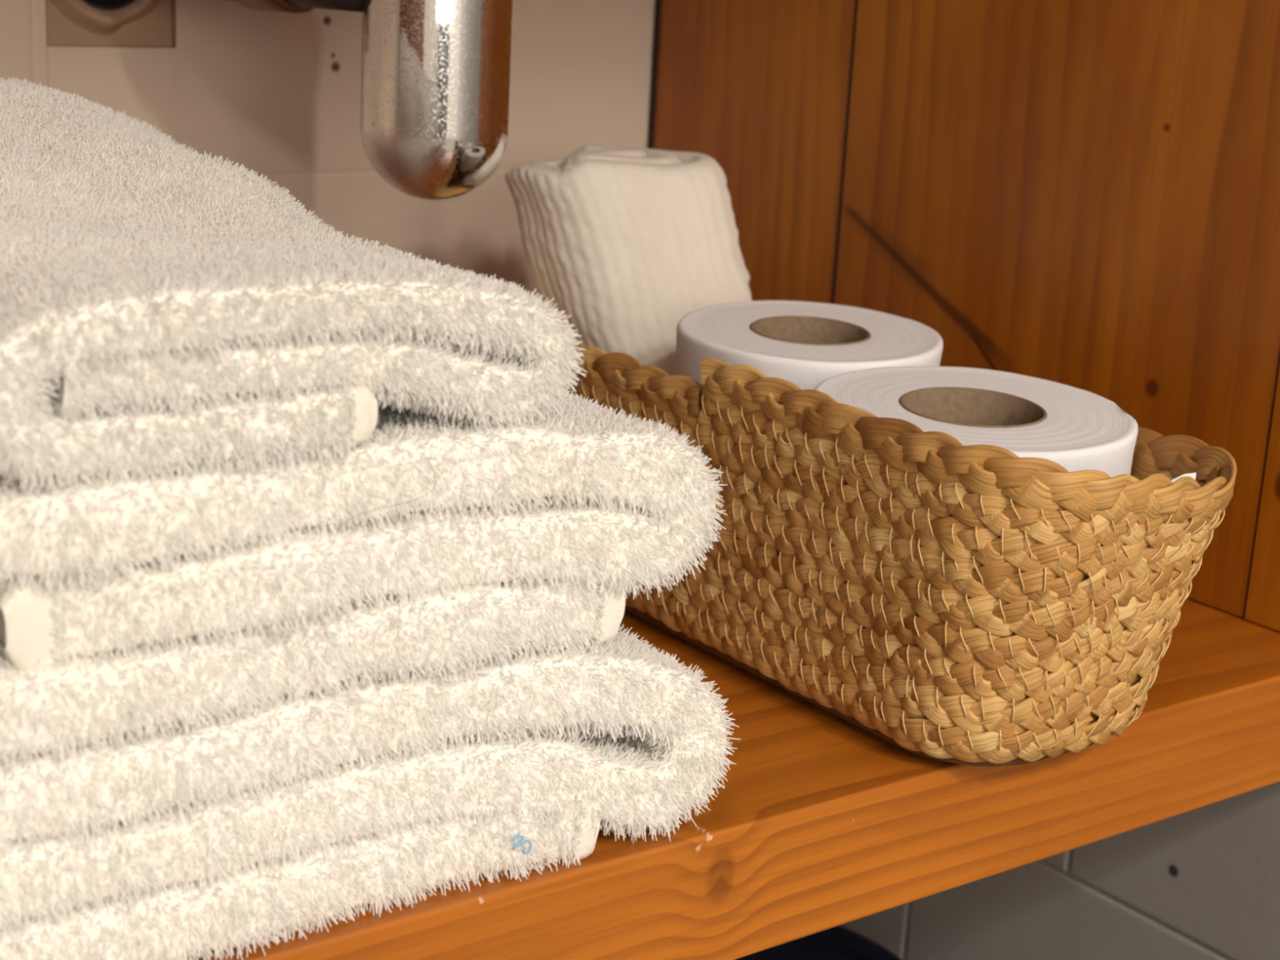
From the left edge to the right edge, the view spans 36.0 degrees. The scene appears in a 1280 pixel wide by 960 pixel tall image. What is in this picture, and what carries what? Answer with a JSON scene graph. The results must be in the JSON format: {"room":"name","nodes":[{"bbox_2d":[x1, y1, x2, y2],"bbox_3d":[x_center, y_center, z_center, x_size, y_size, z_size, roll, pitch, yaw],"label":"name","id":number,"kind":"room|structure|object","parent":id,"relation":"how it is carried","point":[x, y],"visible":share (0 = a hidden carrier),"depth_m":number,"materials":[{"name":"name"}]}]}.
{"room":"bathroom","nodes":[
{"label":"bathroom","id":0,"kind":"room"},
{"bbox_2d":[0,0,655,302],"bbox_3d":[-0.809,-0.661,0.248,2.132,2.370,0.001,-8,19,-35],"label":"wall","id":1,"kind":"structure","parent":0,"point":[275,95],"depth_m":0.91,"materials":[{"name":"glazed ceramic tile"},{"name":"grout"}]},
{"bbox_2d":[48,0,162,34],"bbox_3d":[-0.225,-0.217,0.833,0.056,0.058,0.009,-8,19,-35],"label":"drain sleeve","id":2,"kind":"object","parent":1,"relation":"attached to","point":[100,16],"visible":1,"depth_m":0.84,"materials":[{"name":"silver metal"}]},
{"bbox_2d":[45,0,176,47],"bbox_3d":[-0.224,-0.218,0.834,0.057,0.069,0.005,-8,19,-35],"label":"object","id":3,"kind":"structure","parent":1,"relation":"attached to","point":[157,28],"depth_m":0.85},
{"bbox_2d":[188,597,1279,959],"bbox_3d":[-0.477,0.117,0.455,1.529,0.042,0.439,-8,19,-35],"label":"wooden shelf","id":4,"kind":"object","parent":1,"relation":"attached to","point":[820,822],"visible":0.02,"depth_m":0.59,"materials":[{"name":"brown wood"}]},
{"bbox_2d":[0,623,741,959],"bbox_3d":[-0.183,0.045,0.559,0.313,0.072,0.287,-8,19,-35],"label":"folded towel","id":5,"kind":"object","parent":4,"relation":"on","point":[300,815],"visible":0.47,"depth_m":0.47,"materials":[{"name":"white fabric"}]},
{"bbox_2d":[0,388,727,772],"bbox_3d":[-0.181,-0.016,0.536,0.305,0.085,0.279,-8,19,-35],"label":"folded towel","id":6,"kind":"object","parent":5,"relation":"on","point":[134,607],"visible":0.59,"depth_m":0.46,"materials":[{"name":"white fabric"}]},
{"bbox_2d":[0,76,586,493],"bbox_3d":[-0.152,-0.071,0.539,0.147,0.068,0.275,-8,19,-35],"label":"folded towel","id":7,"kind":"object","parent":6,"relation":"on","point":[168,306],"visible":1,"depth_m":0.44,"materials":[{"name":"white fabric"}]},
{"bbox_2d":[333,455,435,541],"bbox_3d":[-0.060,0.003,0.456,0.027,0.018,0.008,-8,19,-35],"label":"thread","id":8,"kind":"object","parent":6,"relation":"attached to","point":[425,455],"visible":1,"depth_m":0.45},
{"bbox_2d":[542,302,1236,766],"bbox_3d":[0.059,-0.005,0.728,0.148,0.107,0.357,-8,19,-35],"label":"basket","id":9,"kind":"object","parent":4,"relation":"on","point":[940,597],"visible":0.55,"depth_m":0.59,"materials":[{"name":"brown wicker"}]},
{"bbox_2d":[505,144,751,375],"bbox_3d":[0.000,-0.067,0.844,0.082,0.144,0.122,-10,20,-39],"label":"rolled towel","id":10,"kind":"object","parent":9,"relation":"in","point":[628,242],"visible":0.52,"depth_m":0.82,"materials":[{"name":"beige fabric"}]},
{"bbox_2d":[674,300,942,390],"bbox_3d":[0.060,-0.014,0.749,0.102,0.093,0.099,17,21,42],"label":"toilet roll","id":11,"kind":"object","parent":9,"relation":"in","point":[805,344],"visible":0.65,"depth_m":0.72,"materials":[{"name":"paper"}]},
{"bbox_2d":[813,366,1137,477],"bbox_3d":[0.106,0.017,0.657,0.104,0.090,0.109,1,15,-7],"label":"toilet roll","id":12,"kind":"object","parent":9,"relation":"in","point":[1074,428],"visible":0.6,"depth_m":0.65,"materials":[{"name":"paper"}]},
{"bbox_2d":[647,0,1279,631],"bbox_3d":[0.144,-0.185,0.835,0.018,0.403,0.440,-8,19,-35],"label":"panel","id":13,"kind":"object","parent":4,"relation":"on","point":[1082,194],"visible":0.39,"depth_m":0.81,"materials":[{"name":"brown wood"}]},
{"bbox_3d":[-0.334,-0.324,0.410,1.249,0.035,0.463,-8,19,-35],"label":"countertop","id":14,"kind":"structure","parent":1,"relation":"attached to","visible":0},
{"bbox_2d":[226,0,512,199],"bbox_3d":[-0.142,-0.252,0.765,0.213,0.270,0.063,10,17,23],"label":"trap","id":15,"kind":"object","parent":14,"relation":"attached to","point":[435,74],"visible":1,"depth_m":0.74,"materials":[{"name":"silver metal"}]},
{"bbox_2d":[360,0,512,199],"bbox_3d":[-0.078,-0.163,0.757,0.057,0.110,0.057,-8,19,-35],"label":"pipe","id":16,"kind":"object","parent":15,"relation":"on","point":[435,74],"depth_m":0.74,"materials":[{"name":"silver metal"}]},
{"bbox_2d":[840,781,1279,959],"bbox_3d":[0.943,-0.417,-0.302,0.001,2.370,3.026,-8,19,-35],"label":"wall","id":17,"kind":"structure","parent":0,"point":[1202,883],"depth_m":0.84,"materials":[{"name":"ceramic tile"},{"name":"grout"}]},
{"bbox_3d":[0.018,0.871,-0.604,2.132,0.050,3.026,-8,19,-35],"label":"floor","id":18,"kind":"structure","parent":0,"visible":0},
{"bbox_2d":[735,925,902,959],"bbox_3d":[0.025,0.330,0.869,0.206,0.219,0.206,-8,19,-35],"label":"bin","id":19,"kind":"object","parent":18,"relation":"on","point":[839,942],"visible":0.09,"depth_m":0.91,"materials":[{"name":"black plastic"}]}
]}

